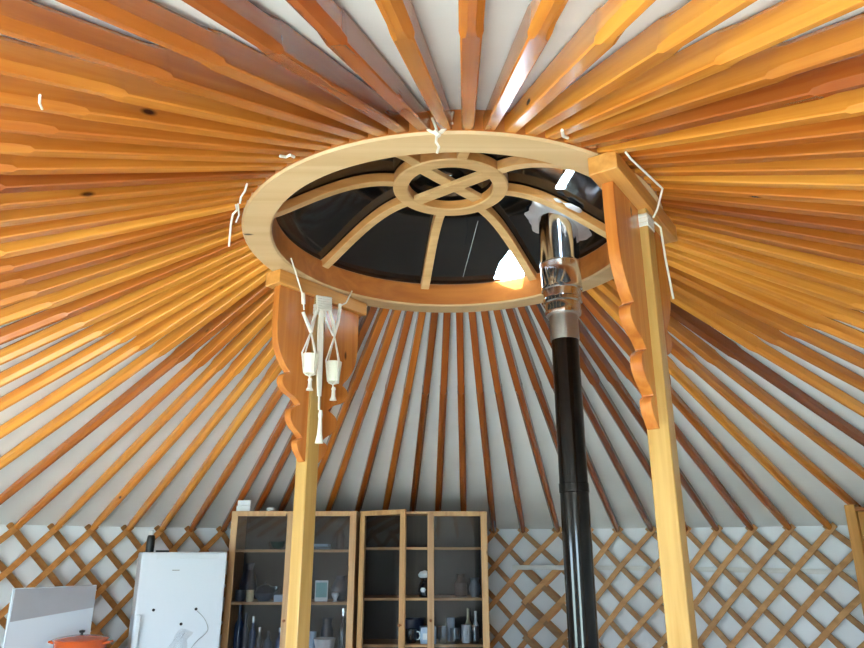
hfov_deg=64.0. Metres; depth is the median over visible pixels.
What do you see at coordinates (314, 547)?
book
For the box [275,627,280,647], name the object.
bottle
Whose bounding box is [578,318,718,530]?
pole
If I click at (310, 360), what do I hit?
pot
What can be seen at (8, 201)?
pole
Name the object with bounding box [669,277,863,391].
pole
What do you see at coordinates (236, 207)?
string
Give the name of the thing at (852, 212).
pole
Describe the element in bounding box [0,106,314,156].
pole
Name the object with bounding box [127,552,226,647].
fridge
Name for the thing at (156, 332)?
pole
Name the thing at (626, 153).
string
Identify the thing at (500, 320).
pole
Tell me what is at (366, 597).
shelf
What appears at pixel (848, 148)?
pole
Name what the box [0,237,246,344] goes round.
pole
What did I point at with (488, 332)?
pole
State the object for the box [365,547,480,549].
shelf
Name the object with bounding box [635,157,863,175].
pole
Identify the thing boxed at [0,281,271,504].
pole
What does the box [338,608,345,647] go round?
bottle
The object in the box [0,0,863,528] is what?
ceiling
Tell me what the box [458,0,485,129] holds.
pole
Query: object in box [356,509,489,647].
display cabinet
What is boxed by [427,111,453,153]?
string
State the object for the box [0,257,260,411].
pole
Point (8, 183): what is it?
pole
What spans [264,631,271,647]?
bottle
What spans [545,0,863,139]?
pole
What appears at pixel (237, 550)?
shelf
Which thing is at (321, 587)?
picture
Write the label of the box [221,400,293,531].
pole
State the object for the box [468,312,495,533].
pole
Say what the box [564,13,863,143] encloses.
pole
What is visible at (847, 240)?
pole
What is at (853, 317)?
pole
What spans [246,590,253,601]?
cup
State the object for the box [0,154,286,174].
pole
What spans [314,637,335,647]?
bowl
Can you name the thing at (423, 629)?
box
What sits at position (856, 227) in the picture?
pole
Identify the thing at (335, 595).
egg cup
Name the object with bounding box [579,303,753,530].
pole
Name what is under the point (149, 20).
pole
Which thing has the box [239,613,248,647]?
bottle
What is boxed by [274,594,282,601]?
box
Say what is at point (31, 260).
pole
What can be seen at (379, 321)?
pole
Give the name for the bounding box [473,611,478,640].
bottle
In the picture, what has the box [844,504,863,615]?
door frame
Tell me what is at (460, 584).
jar
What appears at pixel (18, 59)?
pole
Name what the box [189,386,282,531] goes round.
pole
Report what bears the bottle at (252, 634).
on the display cabinet at (251, 532)
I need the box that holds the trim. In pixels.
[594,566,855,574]
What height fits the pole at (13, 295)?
1.260 m
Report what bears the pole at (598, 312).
attached to the ceiling
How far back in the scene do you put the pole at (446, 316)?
4.90 m
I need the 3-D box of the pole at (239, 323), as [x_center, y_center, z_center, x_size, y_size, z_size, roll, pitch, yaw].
[-1.929,0.634,4.418,3.253,1.258,0.056,-15,-23,39]
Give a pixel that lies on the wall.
(842, 592)
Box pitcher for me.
[320,617,333,636]
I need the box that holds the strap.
[512,565,563,569]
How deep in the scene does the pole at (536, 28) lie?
1.55 m
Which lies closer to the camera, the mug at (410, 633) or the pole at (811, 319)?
the pole at (811, 319)
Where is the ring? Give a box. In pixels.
[241,109,662,312]
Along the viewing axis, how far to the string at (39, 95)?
1.50 m
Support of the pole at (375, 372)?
attached to the ceiling
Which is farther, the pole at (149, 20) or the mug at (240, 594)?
the mug at (240, 594)
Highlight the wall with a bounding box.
[0,522,863,647]
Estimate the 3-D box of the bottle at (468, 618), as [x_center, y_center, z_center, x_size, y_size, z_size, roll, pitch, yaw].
[0.289,2.399,5.513,0.052,0.240,0.052,0,-18,0]
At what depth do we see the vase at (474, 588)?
5.50 m
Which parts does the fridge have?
handle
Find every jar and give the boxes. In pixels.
[336,530,344,548]
[455,574,466,596]
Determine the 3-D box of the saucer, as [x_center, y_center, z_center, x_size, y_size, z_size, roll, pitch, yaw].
[-1.307,1.506,5.611,0.076,0.032,0.076,0,-18,0]
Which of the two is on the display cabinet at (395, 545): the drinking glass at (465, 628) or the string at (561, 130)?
the drinking glass at (465, 628)
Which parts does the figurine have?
crown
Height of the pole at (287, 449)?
1.263 m
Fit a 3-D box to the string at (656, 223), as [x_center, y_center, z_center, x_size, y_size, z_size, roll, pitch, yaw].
[0.872,-0.242,2.600,0.049,0.313,0.011,3,-18,-9]
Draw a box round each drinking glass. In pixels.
[447,617,454,640]
[461,624,470,642]
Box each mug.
[235,589,245,600]
[405,628,419,642]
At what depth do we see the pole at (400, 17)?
1.55 m
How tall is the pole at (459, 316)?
1.264 m
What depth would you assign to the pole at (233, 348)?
4.34 m
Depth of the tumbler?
5.39 m
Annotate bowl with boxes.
[268,542,285,548]
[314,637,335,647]
[405,618,423,640]
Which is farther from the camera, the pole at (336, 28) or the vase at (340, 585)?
the vase at (340, 585)
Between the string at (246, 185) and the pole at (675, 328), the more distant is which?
the pole at (675, 328)
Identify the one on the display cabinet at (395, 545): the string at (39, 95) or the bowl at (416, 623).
the bowl at (416, 623)
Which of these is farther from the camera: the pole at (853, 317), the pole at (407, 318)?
the pole at (407, 318)
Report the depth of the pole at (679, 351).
4.29 m
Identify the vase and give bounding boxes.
[239,563,256,599]
[331,576,347,600]
[469,578,480,596]
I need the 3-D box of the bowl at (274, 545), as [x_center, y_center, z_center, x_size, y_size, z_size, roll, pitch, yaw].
[-1.255,1.796,5.600,0.150,0.060,0.150,0,-18,0]
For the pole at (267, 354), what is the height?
1.260 m
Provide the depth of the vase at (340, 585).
5.50 m
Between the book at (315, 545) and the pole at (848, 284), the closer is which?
the pole at (848, 284)
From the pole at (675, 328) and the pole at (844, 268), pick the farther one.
the pole at (675, 328)
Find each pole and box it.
[0,0,367,140]
[0,36,348,144]
[0,74,330,150]
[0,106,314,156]
[0,132,299,162]
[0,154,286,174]
[0,170,275,192]
[0,178,265,210]
[0,185,257,226]
[0,193,250,242]
[0,200,246,258]
[0,208,243,273]
[0,215,241,290]
[0,223,241,307]
[0,230,243,325]
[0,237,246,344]
[0,244,249,365]
[0,250,255,387]
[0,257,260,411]
[0,262,267,438]
[0,268,271,469]
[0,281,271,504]
[14,289,273,528]
[54,302,272,529]
[55,0,387,136]
[91,319,271,530]
[126,340,274,530]
[159,358,281,531]
[182,0,408,133]
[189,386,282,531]
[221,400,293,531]
[253,317,359,510]
[277,306,377,510]
[285,0,430,130]
[317,308,389,485]
[325,310,400,510]
[354,311,413,511]
[375,0,451,129]
[382,312,425,509]
[409,312,437,510]
[435,313,450,510]
[456,312,466,510]
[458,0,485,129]
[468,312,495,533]
[481,311,524,532]
[483,0,568,130]
[493,310,559,532]
[504,0,655,132]
[505,308,557,454]
[518,306,618,531]
[525,0,756,135]
[530,304,652,531]
[541,303,687,531]
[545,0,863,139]
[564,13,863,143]
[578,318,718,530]
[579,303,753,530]
[581,53,863,149]
[581,291,790,529]
[586,287,831,529]
[597,87,863,153]
[597,283,861,506]
[606,279,863,479]
[619,115,863,160]
[625,138,863,168]
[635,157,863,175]
[643,174,863,190]
[651,184,863,205]
[656,191,863,220]
[661,199,863,235]
[663,207,863,249]
[665,241,863,311]
[665,246,863,329]
[666,214,863,264]
[666,255,863,348]
[668,265,863,368]
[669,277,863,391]
[670,290,863,416]
[670,301,863,445]
[674,224,863,280]
[677,233,863,296]
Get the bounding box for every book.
[314,544,330,546]
[314,547,330,548]
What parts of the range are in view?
grey panel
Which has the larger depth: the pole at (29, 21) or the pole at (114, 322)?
the pole at (114, 322)
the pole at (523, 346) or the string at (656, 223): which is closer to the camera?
the string at (656, 223)
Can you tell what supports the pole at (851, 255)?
attached to the ceiling
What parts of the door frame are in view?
board door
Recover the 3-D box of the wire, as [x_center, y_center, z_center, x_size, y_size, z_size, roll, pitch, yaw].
[0.199,-0.383,3.599,0.003,0.134,0.425,2,-18,-7]
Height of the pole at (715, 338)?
1.263 m
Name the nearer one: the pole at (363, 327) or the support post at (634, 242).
the support post at (634, 242)
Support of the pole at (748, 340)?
attached to the ceiling
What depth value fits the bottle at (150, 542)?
5.04 m
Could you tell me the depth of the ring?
3.40 m
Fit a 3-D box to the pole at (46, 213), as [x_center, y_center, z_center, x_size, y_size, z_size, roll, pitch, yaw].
[-2.121,-0.183,1.863,3.252,1.261,0.056,8,-19,-24]
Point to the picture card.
(321, 586)
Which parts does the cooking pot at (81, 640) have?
pot, pot lid, handle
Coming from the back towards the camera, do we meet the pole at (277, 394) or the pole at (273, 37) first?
the pole at (277, 394)
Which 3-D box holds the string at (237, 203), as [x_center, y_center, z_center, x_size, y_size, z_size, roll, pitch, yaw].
[-0.788,-0.450,2.806,0.016,0.015,0.182,6,-19,-17]
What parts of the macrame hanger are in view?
cord, cord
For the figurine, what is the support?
on the display cabinet at (395, 545)
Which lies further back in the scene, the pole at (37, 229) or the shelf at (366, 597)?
the shelf at (366, 597)
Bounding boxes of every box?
[236,506,251,510]
[238,500,251,505]
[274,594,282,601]
[420,626,435,643]
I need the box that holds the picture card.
[315,580,327,601]
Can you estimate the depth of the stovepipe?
3.12 m
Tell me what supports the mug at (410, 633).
on the display cabinet at (395, 545)
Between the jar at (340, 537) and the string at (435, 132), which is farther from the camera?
the jar at (340, 537)
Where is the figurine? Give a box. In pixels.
[418,570,426,596]
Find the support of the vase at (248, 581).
on the display cabinet at (251, 532)
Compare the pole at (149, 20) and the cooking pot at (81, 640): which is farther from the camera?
the cooking pot at (81, 640)
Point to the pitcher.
(327, 629)
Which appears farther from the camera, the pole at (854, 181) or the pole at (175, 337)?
the pole at (175, 337)
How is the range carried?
on the floor
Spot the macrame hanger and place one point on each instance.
(311, 362)
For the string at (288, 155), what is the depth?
2.34 m
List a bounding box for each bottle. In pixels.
[145,530,154,551]
[233,605,243,647]
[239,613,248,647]
[248,616,255,647]
[255,627,262,647]
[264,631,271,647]
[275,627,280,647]
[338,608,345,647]
[465,608,471,640]
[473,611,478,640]
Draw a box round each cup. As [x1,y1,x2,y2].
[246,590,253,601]
[332,592,338,601]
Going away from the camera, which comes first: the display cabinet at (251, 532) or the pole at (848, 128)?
the pole at (848, 128)
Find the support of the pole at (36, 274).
attached to the ceiling
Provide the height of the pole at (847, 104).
1.264 m
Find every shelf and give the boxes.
[231,599,346,604]
[236,549,348,551]
[363,639,482,646]
[364,595,481,600]
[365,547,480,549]
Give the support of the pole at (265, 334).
attached to the ceiling
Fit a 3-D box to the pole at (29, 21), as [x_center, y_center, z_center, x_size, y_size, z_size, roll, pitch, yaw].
[-0.950,-0.516,0.820,0.056,1.263,3.251,-9,-20,25]
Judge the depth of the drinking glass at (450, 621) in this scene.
5.48 m
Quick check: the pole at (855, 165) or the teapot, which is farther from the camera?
the teapot
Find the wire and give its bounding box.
[463,222,477,275]
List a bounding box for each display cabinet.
[220,511,359,647]
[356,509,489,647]
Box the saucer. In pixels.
[267,507,275,510]
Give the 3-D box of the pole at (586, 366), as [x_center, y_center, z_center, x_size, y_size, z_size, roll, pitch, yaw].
[1.442,0.831,5.024,0.056,1.263,3.251,-10,-20,29]
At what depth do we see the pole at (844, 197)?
2.39 m
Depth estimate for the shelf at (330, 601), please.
5.37 m
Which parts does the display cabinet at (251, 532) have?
door, door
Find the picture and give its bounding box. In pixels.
[316,582,326,596]
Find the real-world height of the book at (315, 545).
0.020 m
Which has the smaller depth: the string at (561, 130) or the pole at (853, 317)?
the string at (561, 130)
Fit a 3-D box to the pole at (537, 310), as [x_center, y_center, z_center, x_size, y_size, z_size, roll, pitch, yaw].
[1.279,0.860,5.115,0.056,1.264,3.251,-9,-20,25]
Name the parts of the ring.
dome panel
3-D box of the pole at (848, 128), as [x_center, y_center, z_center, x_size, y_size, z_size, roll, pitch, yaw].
[1.589,-0.434,1.076,0.056,1.264,3.251,12,-22,-34]
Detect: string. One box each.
[38,94,42,109]
[228,204,237,246]
[235,203,239,222]
[239,183,247,203]
[279,154,294,157]
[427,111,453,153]
[560,129,568,138]
[625,151,663,217]
[654,222,674,298]
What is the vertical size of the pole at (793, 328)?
1.264 m
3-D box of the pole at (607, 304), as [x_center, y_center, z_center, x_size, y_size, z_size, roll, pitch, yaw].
[1.980,0.688,4.580,3.251,1.262,0.056,16,-24,-41]
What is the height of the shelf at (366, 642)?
0.020 m
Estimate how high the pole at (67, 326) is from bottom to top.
1.260 m
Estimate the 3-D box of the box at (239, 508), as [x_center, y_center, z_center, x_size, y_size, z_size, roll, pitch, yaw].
[-1.527,1.501,5.618,0.112,0.044,0.060,0,-18,0]
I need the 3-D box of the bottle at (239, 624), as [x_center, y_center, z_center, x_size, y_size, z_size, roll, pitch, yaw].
[-1.530,2.412,5.473,0.072,0.360,0.072,0,-18,0]
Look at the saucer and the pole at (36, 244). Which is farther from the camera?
the saucer
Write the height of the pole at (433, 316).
1.264 m
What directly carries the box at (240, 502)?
on the box at (239, 508)
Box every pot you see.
[48,630,113,647]
[303,353,318,374]
[327,360,341,382]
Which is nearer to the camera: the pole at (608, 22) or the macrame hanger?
the pole at (608, 22)
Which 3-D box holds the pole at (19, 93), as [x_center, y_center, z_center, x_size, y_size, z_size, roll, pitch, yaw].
[-1.306,-0.456,1.009,0.056,1.262,3.251,-13,-22,34]
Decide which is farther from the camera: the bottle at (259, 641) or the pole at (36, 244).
the bottle at (259, 641)
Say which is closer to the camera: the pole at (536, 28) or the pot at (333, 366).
the pole at (536, 28)
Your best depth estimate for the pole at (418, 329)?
4.86 m
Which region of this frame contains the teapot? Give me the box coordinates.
[252,582,280,600]
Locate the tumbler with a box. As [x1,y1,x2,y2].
[309,631,315,647]
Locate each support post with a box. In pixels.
[265,269,366,647]
[588,152,697,647]
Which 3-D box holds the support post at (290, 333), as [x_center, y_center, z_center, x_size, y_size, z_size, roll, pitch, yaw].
[-0.599,1.148,3.252,0.104,2.799,0.645,-13,-22,34]
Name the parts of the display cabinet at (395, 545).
door, door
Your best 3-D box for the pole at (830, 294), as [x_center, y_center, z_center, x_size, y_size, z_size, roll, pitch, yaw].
[2.605,0.164,2.941,3.251,1.264,0.056,0,-18,0]
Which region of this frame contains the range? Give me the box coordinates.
[2,585,96,647]
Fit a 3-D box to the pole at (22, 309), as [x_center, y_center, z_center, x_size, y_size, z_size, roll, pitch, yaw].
[-2.422,0.173,2.977,3.252,1.260,0.056,-1,-18,3]
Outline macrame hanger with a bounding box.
[290,258,352,443]
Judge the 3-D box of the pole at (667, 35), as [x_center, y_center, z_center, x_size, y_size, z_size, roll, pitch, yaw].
[0.657,-0.565,0.666,0.056,1.264,3.251,4,-18,-11]
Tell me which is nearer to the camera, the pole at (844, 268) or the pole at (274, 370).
the pole at (844, 268)
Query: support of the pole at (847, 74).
attached to the ceiling
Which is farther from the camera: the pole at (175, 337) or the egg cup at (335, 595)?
the egg cup at (335, 595)
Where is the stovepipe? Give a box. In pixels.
[524,198,598,647]
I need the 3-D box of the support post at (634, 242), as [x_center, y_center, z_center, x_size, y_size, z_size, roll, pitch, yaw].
[0.794,0.831,2.265,0.104,2.799,0.730,-12,-21,32]
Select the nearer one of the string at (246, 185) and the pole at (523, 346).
the string at (246, 185)
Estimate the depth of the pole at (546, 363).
4.46 m
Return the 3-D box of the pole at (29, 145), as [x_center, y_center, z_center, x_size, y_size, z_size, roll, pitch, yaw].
[-1.627,-0.379,1.252,3.251,1.262,0.056,17,-24,-42]

